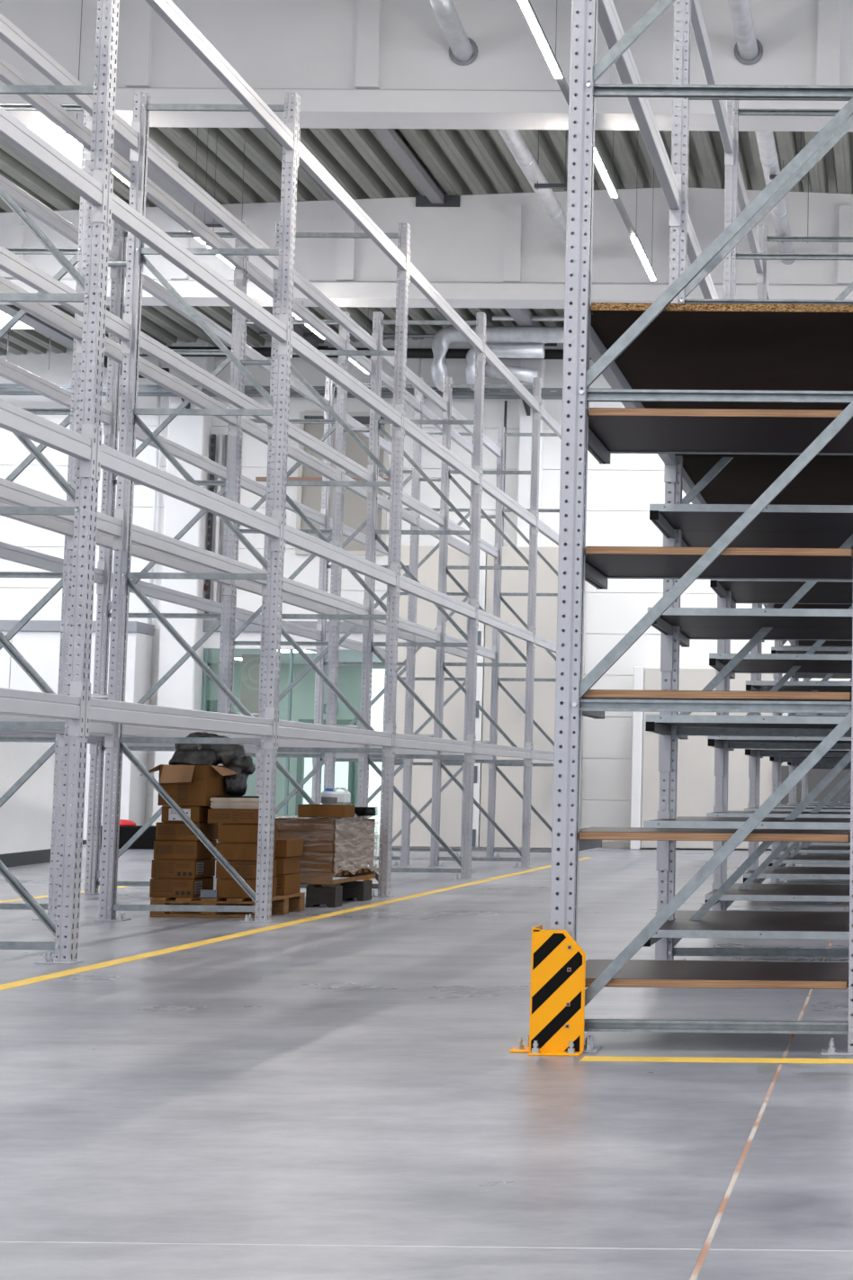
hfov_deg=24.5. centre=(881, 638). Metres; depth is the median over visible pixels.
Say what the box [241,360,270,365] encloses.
spacer
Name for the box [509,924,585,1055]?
guard
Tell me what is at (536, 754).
beam
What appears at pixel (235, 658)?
light
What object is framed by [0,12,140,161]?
beam
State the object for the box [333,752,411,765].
beam
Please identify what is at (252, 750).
beam
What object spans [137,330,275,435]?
beam
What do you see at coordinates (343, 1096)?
floor
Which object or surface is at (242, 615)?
beam
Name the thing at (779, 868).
shelf
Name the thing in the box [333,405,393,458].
beam
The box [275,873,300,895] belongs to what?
carton
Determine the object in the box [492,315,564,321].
ventilation duct
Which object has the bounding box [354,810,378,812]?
flat tray
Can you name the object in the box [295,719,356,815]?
door
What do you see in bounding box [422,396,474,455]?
beam
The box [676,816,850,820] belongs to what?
shelf
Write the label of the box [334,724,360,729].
spacer
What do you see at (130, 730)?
beam
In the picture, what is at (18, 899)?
floor line
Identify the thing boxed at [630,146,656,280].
linear light
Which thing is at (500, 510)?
frame
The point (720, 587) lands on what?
shelf
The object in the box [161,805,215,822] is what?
carton
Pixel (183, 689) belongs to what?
wall column
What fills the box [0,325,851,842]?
wall
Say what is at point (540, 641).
beam
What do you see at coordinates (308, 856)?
carton
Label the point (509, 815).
door
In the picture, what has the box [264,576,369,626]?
beam
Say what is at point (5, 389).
cable tray
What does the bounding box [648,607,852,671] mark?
shelf
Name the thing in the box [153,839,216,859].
carton
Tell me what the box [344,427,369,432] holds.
spacer
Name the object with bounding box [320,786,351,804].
plastic jug
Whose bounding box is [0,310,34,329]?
skylight
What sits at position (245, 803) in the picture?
paper stack
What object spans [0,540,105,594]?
beam
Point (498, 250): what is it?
girder
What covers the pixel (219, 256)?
diffuser
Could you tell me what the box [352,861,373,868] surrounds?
carton
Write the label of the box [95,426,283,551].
beam
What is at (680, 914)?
shelf
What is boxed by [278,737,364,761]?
beam
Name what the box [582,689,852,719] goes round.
shelf
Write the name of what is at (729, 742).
shelf
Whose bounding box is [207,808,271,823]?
carton
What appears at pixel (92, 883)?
frame
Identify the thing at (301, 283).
beam
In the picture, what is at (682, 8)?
frame
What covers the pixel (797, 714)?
shelf
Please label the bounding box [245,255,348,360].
beam
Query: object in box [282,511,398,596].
beam
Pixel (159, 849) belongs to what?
print
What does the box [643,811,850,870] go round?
shelf
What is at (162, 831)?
print
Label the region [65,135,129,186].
diffuser
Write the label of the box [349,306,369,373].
linear light
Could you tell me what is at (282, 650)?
light
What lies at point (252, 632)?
window
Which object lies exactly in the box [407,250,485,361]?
beam
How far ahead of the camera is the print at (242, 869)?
12.54 m
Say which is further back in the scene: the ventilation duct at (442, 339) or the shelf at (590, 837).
the ventilation duct at (442, 339)
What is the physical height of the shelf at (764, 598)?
0.295 m
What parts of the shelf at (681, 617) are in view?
bracket arm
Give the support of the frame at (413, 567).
on the floor
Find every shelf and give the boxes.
[576,827,850,851]
[582,546,852,589]
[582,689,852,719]
[585,407,852,463]
[585,959,852,989]
[641,911,852,959]
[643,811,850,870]
[645,712,851,771]
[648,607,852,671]
[649,503,852,546]
[675,910,849,921]
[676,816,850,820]
[677,726,851,739]
[679,626,852,647]
[681,531,852,549]
[704,883,852,910]
[706,805,850,851]
[707,736,851,775]
[709,653,852,690]
[710,579,852,607]
[717,882,849,890]
[727,665,852,678]
[728,810,850,812]
[729,741,851,750]
[730,591,852,608]
[743,865,850,883]
[744,802,850,811]
[745,748,850,778]
[746,680,852,715]
[750,644,757,653]
[758,865,850,870]
[760,750,848,757]
[761,689,852,693]
[768,856,850,882]
[769,757,843,780]
[771,646,852,678]
[774,807,850,808]
[775,804,850,807]
[780,854,850,857]
[781,757,842,763]
[786,799,850,804]
[787,762,794,775]
[787,844,850,866]
[788,712,847,716]
[790,673,812,681]
[791,804,850,805]
[795,846,850,847]
[798,674,852,681]
[800,841,850,854]
[802,775,806,783]
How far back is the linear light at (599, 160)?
16.94 m
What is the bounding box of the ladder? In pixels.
[204,433,216,612]
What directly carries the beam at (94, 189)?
attached to the frame at (85, 498)
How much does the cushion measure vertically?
0.090 m
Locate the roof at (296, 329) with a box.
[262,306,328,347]
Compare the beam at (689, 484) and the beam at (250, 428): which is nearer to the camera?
the beam at (689, 484)
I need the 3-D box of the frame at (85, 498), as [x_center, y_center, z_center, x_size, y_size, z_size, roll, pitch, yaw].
[-4.548,-1.159,9.493,1.140,5.557,0.130,0,-5,0]
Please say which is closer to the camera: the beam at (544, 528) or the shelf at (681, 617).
the shelf at (681, 617)
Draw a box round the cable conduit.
[501,400,507,546]
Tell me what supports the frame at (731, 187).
on the floor
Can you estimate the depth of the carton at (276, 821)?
13.74 m
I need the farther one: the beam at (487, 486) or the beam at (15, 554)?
the beam at (487, 486)
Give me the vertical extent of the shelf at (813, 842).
0.295 m
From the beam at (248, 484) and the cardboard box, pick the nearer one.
the cardboard box
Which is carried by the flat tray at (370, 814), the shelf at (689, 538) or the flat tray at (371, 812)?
the flat tray at (371, 812)
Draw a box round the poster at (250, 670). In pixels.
[240,654,263,712]
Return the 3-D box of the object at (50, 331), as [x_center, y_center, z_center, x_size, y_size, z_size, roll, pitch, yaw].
[-11.883,-4.554,25.230,0.520,0.232,6.400,0,-5,0]
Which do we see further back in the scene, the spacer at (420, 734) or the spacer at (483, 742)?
the spacer at (483, 742)
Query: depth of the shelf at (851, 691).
15.30 m
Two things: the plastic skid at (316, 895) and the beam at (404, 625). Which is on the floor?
the plastic skid at (316, 895)
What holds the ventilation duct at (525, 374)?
attached to the ventilation duct at (501, 351)
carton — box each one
[139,764,237,805]
[149,876,214,897]
[151,857,215,878]
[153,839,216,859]
[155,821,218,840]
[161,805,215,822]
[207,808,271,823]
[215,841,276,860]
[216,859,277,878]
[216,876,277,898]
[217,823,277,842]
[273,856,299,874]
[274,819,301,830]
[275,838,303,857]
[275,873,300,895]
[279,819,354,830]
[279,830,354,841]
[297,803,354,817]
[299,851,353,862]
[299,861,352,873]
[303,839,354,852]
[315,818,375,829]
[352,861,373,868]
[353,838,374,848]
[353,847,374,856]
[354,828,374,838]
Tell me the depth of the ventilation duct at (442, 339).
27.24 m
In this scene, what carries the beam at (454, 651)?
attached to the frame at (413, 567)
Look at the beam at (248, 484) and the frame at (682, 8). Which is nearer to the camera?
the frame at (682, 8)
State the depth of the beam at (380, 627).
19.67 m
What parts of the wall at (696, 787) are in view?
post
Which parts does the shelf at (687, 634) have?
bracket arm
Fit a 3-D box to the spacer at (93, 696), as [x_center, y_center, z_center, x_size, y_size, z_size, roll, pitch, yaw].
[-5.219,0.389,12.284,0.248,0.044,0.044,0,-5,0]
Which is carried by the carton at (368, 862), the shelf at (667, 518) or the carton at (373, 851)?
the carton at (373, 851)
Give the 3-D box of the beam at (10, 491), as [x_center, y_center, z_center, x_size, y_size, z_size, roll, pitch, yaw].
[-5.066,-0.839,10.927,0.060,0.272,2.886,0,-5,0]
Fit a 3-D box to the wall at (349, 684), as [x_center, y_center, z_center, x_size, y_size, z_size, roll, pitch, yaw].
[-9.698,1.730,30.683,5.600,3.150,5.080,0,-5,0]
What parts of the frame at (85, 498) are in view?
plate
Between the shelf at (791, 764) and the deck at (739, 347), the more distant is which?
the shelf at (791, 764)
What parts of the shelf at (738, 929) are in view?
bracket arm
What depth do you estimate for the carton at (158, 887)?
12.54 m
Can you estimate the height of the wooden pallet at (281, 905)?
0.184 m
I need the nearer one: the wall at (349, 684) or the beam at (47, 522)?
the beam at (47, 522)
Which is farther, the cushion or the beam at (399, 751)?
the cushion
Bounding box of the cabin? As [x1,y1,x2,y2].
[0,620,154,844]
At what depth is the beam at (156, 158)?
13.81 m
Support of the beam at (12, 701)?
attached to the frame
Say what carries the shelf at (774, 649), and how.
attached to the frame at (780, 643)
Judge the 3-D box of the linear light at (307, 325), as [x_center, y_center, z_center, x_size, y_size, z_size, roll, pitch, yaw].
[-6.765,-4.382,22.324,0.060,1.426,0.700,0,-5,0]
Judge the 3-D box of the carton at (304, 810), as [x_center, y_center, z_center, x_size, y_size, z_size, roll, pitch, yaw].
[-4.146,1.286,13.893,0.352,0.096,0.251,0,-5,0]
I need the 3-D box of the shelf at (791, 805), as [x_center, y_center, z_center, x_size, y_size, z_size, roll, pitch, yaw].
[-0.501,1.750,18.325,1.110,0.295,0.703,0,-5,0]
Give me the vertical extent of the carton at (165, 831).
0.122 m
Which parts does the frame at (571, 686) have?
plate, plate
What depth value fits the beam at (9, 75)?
11.95 m
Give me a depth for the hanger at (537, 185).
18.84 m
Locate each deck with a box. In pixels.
[588,302,852,459]
[683,457,852,504]
[774,603,852,609]
[798,640,852,646]
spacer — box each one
[90,694,108,700]
[108,260,126,267]
[228,712,258,717]
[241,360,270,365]
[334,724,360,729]
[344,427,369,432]
[412,733,433,737]
[419,477,441,481]
[475,740,489,743]
[480,514,495,518]
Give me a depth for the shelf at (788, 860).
17.24 m
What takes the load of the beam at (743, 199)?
attached to the frame at (731, 187)
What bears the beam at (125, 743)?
attached to the frame at (92, 883)
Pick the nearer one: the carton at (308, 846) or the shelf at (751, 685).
the carton at (308, 846)
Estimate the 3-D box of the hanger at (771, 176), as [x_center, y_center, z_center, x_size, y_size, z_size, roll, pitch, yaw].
[-0.944,-5.037,18.678,0.340,0.907,0.040,0,-5,0]
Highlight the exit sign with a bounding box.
[322,703,337,713]
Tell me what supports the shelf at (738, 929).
attached to the frame at (682, 8)
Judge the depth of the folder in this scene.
12.62 m
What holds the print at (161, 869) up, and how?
attached to the carton at (202, 868)
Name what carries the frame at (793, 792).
on the floor
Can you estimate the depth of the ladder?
28.19 m
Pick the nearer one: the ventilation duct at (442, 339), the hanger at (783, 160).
the hanger at (783, 160)
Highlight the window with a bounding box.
[202,620,386,815]
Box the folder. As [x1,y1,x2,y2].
[216,795,259,797]
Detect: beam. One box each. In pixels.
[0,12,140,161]
[0,56,95,161]
[0,106,108,224]
[0,174,118,278]
[0,244,132,353]
[0,275,86,352]
[0,358,111,434]
[0,398,97,478]
[0,477,124,549]
[0,499,77,549]
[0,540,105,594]
[0,681,86,736]
[0,712,114,747]
[0,729,68,747]
[0,730,97,754]
[72,733,138,746]
[83,682,276,748]
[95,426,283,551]
[96,531,234,595]
[98,742,174,754]
[99,572,223,613]
[104,336,240,436]
[107,173,290,355]
[112,149,245,279]
[115,723,263,756]
[116,415,228,480]
[123,267,234,349]
[129,523,269,595]
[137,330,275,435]
[144,0,297,164]
[145,142,281,279]
[234,579,339,626]
[234,607,322,648]
[239,415,343,492]
[239,474,325,529]
[243,344,329,417]
[243,744,334,761]
[243,746,317,764]
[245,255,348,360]
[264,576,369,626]
[275,707,394,757]
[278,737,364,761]
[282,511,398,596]
[284,419,373,492]
[289,316,404,438]
[293,269,378,360]
[296,126,408,281]
[317,632,387,658]
[328,517,390,560]
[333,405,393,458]
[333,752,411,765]
[336,752,382,758]
[338,610,414,649]
[342,469,418,530]
[347,333,422,419]
[364,608,441,649]
[369,745,438,765]
[377,475,444,530]
[380,345,448,418]
[393,723,474,762]
[398,564,477,627]
[403,405,481,493]
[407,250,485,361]
[414,635,468,658]
[418,513,471,556]
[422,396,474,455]
[437,633,495,662]
[441,751,493,768]
[447,518,498,564]
[451,405,501,463]
[473,734,531,766]
[477,600,534,649]
[480,467,538,534]
[484,335,540,420]
[531,741,554,766]
[534,626,557,653]
[537,511,558,545]
[540,397,561,439]
[587,324,676,482]
[597,0,681,225]
[682,467,707,504]
[686,212,719,298]
[691,0,734,166]
[738,160,764,283]
[766,277,772,299]
[788,640,796,645]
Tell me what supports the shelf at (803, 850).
attached to the frame at (793, 792)
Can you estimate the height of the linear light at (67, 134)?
1.426 m
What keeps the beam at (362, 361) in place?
attached to the frame at (413, 567)
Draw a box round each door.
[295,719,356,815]
[389,545,586,850]
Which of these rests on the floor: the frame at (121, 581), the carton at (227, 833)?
the frame at (121, 581)
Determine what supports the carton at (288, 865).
on the carton at (288, 884)
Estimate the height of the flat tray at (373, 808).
0.013 m
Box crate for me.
[89,825,155,849]
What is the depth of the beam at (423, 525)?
22.70 m
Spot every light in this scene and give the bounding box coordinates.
[65,0,130,186]
[189,127,208,243]
[206,127,244,268]
[234,657,242,660]
[280,649,316,652]
[305,306,324,338]
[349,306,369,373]
[518,0,593,145]
[594,138,636,236]
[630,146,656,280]
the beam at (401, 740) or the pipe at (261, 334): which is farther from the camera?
the pipe at (261, 334)
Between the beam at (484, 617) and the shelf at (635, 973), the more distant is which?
the beam at (484, 617)
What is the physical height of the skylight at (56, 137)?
0.210 m
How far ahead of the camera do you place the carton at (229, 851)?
12.55 m
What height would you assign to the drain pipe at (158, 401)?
4.200 m
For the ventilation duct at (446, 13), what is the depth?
17.79 m
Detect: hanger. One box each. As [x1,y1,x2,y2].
[534,129,567,189]
[769,131,803,180]
[782,160,809,243]
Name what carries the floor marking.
on the floor
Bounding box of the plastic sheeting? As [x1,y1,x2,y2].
[168,731,255,795]
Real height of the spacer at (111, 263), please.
0.044 m
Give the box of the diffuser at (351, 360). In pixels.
[349,358,369,373]
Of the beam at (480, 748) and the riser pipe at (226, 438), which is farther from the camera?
the riser pipe at (226, 438)
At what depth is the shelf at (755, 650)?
15.14 m
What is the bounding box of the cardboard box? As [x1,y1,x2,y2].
[160,777,203,802]
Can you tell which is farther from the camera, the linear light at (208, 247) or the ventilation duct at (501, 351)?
the ventilation duct at (501, 351)
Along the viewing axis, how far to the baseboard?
27.84 m
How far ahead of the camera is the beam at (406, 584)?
16.63 m
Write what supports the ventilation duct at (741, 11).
hanging from the hanger at (771, 176)
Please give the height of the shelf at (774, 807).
0.295 m
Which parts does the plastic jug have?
handle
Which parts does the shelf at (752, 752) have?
bracket arm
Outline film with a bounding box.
[274,813,378,874]
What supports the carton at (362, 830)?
on the carton at (356, 842)
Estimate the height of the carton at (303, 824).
0.075 m
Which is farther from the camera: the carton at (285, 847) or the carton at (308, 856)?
the carton at (308, 856)
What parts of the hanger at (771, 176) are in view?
hanger rail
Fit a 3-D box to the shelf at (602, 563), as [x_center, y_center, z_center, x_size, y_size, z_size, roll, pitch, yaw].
[-0.566,-0.183,6.828,1.110,0.295,0.705,0,-5,0]
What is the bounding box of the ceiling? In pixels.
[0,126,852,355]
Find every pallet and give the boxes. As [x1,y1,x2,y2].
[149,889,305,918]
[298,867,375,884]
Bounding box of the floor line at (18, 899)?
[0,885,127,902]
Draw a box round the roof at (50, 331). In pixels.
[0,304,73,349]
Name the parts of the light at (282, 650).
light panel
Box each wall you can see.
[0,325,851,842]
[0,741,83,867]
[200,649,385,815]
[630,666,775,849]
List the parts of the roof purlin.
plate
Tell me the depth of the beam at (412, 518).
19.73 m
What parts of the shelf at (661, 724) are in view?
bracket arm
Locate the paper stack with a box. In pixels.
[209,797,261,809]
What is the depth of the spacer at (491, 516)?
24.08 m
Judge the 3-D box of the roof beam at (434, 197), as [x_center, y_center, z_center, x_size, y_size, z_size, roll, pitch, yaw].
[-5.220,-5.367,18.933,0.520,0.135,5.800,0,-5,0]
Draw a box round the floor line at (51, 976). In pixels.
[0,856,593,990]
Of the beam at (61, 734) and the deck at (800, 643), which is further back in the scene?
the deck at (800, 643)
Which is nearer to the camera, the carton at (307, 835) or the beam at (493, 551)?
the carton at (307, 835)
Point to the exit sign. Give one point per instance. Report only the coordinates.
(325, 705)
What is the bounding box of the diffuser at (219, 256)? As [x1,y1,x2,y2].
[207,246,234,268]
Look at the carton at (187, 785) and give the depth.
12.59 m
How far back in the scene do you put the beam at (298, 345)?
13.78 m
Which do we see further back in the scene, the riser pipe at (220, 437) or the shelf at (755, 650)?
the riser pipe at (220, 437)
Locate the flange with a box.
[733,38,763,64]
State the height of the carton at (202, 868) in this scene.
0.125 m
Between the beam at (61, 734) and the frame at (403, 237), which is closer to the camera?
the beam at (61, 734)
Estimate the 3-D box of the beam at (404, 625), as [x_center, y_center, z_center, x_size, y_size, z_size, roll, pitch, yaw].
[-5.011,-0.130,19.610,0.060,0.272,2.886,0,-5,0]
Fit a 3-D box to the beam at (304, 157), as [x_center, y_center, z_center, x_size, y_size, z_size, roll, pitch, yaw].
[-3.973,-3.220,14.028,0.060,0.272,2.886,0,-5,0]
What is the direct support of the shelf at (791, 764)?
attached to the frame at (793, 792)
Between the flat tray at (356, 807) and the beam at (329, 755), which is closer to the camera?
the flat tray at (356, 807)
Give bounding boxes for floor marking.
[579,1055,852,1063]
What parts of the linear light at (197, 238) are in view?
light trunking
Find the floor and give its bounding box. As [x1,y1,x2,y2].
[0,835,852,1279]
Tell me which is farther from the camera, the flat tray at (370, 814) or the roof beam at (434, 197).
the roof beam at (434, 197)
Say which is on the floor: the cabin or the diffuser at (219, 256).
the cabin
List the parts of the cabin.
panel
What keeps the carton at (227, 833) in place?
on the carton at (229, 851)
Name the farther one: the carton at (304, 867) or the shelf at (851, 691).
the shelf at (851, 691)
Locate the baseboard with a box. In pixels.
[598,842,630,847]
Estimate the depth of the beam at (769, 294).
16.15 m
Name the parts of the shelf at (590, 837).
bracket arm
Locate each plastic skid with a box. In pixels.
[306,884,342,907]
[340,880,372,901]
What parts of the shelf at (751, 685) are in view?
bracket arm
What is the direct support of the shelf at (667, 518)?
attached to the frame at (682, 8)
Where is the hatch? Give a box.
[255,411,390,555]
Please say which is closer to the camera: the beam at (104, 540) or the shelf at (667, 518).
the shelf at (667, 518)
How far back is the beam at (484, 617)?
19.58 m
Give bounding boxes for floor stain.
[757,1063,852,1075]
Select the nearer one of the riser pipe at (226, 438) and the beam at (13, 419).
the beam at (13, 419)
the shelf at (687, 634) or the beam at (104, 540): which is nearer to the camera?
the shelf at (687, 634)
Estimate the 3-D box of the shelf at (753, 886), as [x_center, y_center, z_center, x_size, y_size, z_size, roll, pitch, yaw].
[-0.543,1.776,12.496,1.110,0.295,0.703,0,-5,0]
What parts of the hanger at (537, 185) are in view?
hanger rail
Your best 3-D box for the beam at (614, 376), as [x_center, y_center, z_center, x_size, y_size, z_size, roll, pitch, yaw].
[-1.076,-1.040,8.004,0.060,0.272,2.886,0,-5,0]
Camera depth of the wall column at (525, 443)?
28.14 m
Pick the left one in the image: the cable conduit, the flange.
the cable conduit
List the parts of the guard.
plate, plate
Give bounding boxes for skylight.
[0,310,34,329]
[27,126,178,168]
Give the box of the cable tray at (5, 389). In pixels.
[0,383,609,415]
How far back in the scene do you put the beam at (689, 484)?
10.16 m
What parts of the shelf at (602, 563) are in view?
bracket arm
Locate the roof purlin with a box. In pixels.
[505,308,557,346]
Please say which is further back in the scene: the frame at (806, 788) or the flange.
the frame at (806, 788)
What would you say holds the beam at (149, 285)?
attached to the frame at (92, 883)
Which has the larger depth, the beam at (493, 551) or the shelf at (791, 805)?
the beam at (493, 551)
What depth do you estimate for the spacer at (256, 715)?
15.16 m
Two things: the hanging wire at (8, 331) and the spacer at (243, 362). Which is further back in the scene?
the hanging wire at (8, 331)
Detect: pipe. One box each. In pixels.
[4,304,169,378]
[139,346,592,360]
[147,361,162,624]
[211,434,223,620]
[218,434,229,619]
[259,332,435,337]
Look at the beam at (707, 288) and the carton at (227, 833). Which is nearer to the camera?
the beam at (707, 288)
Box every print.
[152,880,190,894]
[153,861,193,876]
[155,845,191,853]
[158,827,195,835]
[210,811,254,820]
[222,863,256,875]
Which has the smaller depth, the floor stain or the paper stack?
the floor stain
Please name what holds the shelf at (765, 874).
attached to the frame at (763, 238)
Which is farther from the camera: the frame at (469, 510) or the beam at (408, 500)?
the frame at (469, 510)
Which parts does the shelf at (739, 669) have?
bracket arm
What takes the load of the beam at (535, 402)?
attached to the frame at (536, 386)
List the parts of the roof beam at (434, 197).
plate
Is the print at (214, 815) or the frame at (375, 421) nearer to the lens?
the print at (214, 815)
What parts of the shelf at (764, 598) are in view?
bracket arm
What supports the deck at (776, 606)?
on the beam
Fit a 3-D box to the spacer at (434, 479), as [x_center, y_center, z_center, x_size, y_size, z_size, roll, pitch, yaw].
[-5.137,-1.816,21.205,0.248,0.044,0.044,0,-5,0]
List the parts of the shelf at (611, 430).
bracket arm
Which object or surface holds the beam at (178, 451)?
attached to the frame at (92, 883)
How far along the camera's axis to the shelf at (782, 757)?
18.11 m
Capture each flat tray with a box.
[354,806,378,809]
[354,808,377,811]
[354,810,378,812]
[354,811,378,814]
[357,813,378,816]
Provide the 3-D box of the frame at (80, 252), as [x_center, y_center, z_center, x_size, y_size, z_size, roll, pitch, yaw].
[-5.885,-0.934,12.397,1.140,5.557,0.130,0,-5,0]
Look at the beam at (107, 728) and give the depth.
11.86 m
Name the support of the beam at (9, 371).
attached to the frame at (80, 252)
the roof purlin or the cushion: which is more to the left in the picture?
the cushion
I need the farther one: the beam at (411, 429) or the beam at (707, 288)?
the beam at (411, 429)
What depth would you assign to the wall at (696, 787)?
27.24 m
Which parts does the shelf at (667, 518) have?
bracket arm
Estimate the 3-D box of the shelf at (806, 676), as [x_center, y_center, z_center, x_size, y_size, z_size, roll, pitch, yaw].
[-0.469,0.511,21.340,1.110,0.295,0.703,0,-5,0]
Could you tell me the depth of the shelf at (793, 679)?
20.94 m
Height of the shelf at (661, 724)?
0.295 m
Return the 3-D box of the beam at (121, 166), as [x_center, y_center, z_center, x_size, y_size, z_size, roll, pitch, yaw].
[-5.328,-3.231,14.038,0.060,0.272,2.886,0,-5,0]
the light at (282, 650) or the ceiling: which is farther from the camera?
the light at (282, 650)
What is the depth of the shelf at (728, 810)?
12.57 m
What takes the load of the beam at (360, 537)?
attached to the frame at (413, 567)
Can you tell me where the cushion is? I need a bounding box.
[112,819,135,826]
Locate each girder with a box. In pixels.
[0,0,852,132]
[0,187,852,308]
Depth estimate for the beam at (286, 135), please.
11.29 m
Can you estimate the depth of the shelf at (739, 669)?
12.67 m
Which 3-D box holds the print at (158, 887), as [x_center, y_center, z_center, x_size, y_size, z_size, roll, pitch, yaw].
[-4.782,1.683,12.535,0.265,0.101,0.001,0,-5,0]
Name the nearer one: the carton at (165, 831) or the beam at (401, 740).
the carton at (165, 831)
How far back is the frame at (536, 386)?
21.03 m
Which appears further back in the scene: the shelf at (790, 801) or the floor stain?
the shelf at (790, 801)
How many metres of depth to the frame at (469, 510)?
23.89 m
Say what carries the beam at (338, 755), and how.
attached to the frame at (469, 510)
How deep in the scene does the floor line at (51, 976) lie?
10.73 m
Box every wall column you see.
[152,336,215,825]
[515,342,545,546]
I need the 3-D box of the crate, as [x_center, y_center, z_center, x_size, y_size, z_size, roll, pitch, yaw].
[-10.133,2.736,25.602,1.380,0.310,0.450,0,-5,0]
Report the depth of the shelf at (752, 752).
14.95 m
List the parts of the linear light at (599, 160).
light trunking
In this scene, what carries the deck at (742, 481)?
on the beam at (689, 484)
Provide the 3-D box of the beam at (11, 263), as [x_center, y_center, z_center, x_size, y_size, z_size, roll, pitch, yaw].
[-5.054,-2.154,11.034,0.060,0.272,2.886,0,-5,0]
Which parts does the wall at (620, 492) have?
panel, panel, panel, panel, panel, panel, panel, panel, panel, panel, panel, panel, panel, panel, panel, panel, panel, panel, panel, panel, panel, panel, panel, panel, panel, panel, panel, panel, panel, panel, panel, panel, panel, panel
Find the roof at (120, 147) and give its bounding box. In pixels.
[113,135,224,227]
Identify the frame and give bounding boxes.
[0,0,119,964]
[0,94,96,920]
[81,220,249,893]
[93,90,300,922]
[227,311,350,877]
[254,222,410,896]
[311,376,423,865]
[357,311,486,879]
[379,427,473,856]
[429,377,541,867]
[485,426,559,856]
[549,0,852,1055]
[657,0,852,960]
[713,99,852,911]
[748,225,852,883]
[769,640,852,883]
[788,640,851,866]
[802,677,851,855]
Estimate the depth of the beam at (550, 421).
21.95 m
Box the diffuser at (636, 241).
[630,237,656,280]
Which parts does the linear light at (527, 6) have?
light trunking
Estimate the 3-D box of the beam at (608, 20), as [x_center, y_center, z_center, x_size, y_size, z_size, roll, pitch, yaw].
[-1.064,-2.356,8.111,0.060,0.272,2.886,0,-5,0]
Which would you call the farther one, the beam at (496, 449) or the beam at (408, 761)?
the beam at (496, 449)
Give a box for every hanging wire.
[6,331,9,360]
[48,337,50,369]
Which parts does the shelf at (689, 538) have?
bracket arm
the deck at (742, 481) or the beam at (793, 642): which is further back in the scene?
the beam at (793, 642)
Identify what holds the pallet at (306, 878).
on the plastic skid
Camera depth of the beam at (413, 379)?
20.18 m
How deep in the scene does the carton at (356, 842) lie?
14.35 m
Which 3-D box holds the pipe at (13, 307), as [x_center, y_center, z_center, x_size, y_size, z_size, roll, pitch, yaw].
[-11.486,-4.326,25.158,0.753,0.560,5.329,-1,-5,13]
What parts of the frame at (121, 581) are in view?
plate, plate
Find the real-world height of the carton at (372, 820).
0.075 m
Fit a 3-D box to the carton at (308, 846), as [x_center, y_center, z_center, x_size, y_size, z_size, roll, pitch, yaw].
[-4.235,1.553,13.958,0.395,0.075,0.559,0,-5,0]
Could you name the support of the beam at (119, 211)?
attached to the frame at (121, 581)
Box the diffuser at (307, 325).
[305,324,324,338]
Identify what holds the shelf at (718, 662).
attached to the frame at (731, 187)
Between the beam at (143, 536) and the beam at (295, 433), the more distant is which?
the beam at (295, 433)
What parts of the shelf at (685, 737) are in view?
bracket arm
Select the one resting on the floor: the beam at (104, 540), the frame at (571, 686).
the frame at (571, 686)
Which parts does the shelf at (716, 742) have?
bracket arm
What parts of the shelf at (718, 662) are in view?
bracket arm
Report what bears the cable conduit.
attached to the wall at (620, 492)
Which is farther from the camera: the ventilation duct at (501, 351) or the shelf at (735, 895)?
the ventilation duct at (501, 351)
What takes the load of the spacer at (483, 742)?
attached to the frame at (500, 510)
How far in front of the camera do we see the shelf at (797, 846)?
21.23 m
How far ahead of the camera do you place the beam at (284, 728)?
13.57 m
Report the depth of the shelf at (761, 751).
15.23 m
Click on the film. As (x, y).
(360, 860)
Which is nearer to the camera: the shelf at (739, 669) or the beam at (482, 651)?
the shelf at (739, 669)
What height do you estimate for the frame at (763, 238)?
5.557 m
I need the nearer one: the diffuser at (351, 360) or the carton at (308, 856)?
the carton at (308, 856)
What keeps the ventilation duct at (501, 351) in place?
attached to the ventilation duct at (442, 339)
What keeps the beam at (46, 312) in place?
attached to the frame at (80, 252)
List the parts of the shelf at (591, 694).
bracket arm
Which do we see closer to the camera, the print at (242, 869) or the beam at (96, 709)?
the beam at (96, 709)
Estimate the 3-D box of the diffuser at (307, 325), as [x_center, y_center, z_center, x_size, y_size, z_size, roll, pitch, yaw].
[-6.771,-3.677,22.267,0.060,0.012,0.680,0,-5,0]
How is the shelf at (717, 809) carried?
attached to the frame at (731, 187)
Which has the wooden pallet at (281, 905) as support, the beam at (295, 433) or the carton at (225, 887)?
the carton at (225, 887)
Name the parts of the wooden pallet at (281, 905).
steel bracket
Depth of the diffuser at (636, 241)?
19.09 m
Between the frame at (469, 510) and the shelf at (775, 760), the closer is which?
the shelf at (775, 760)
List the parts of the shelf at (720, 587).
bracket arm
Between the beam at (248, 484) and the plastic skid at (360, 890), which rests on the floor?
the plastic skid at (360, 890)
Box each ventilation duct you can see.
[429,0,567,243]
[431,325,564,392]
[465,344,545,390]
[485,361,538,383]
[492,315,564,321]
[728,0,795,264]
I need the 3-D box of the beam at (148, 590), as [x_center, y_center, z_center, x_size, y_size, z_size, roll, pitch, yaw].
[-6.384,-0.378,16.725,0.060,0.272,2.886,0,-5,0]

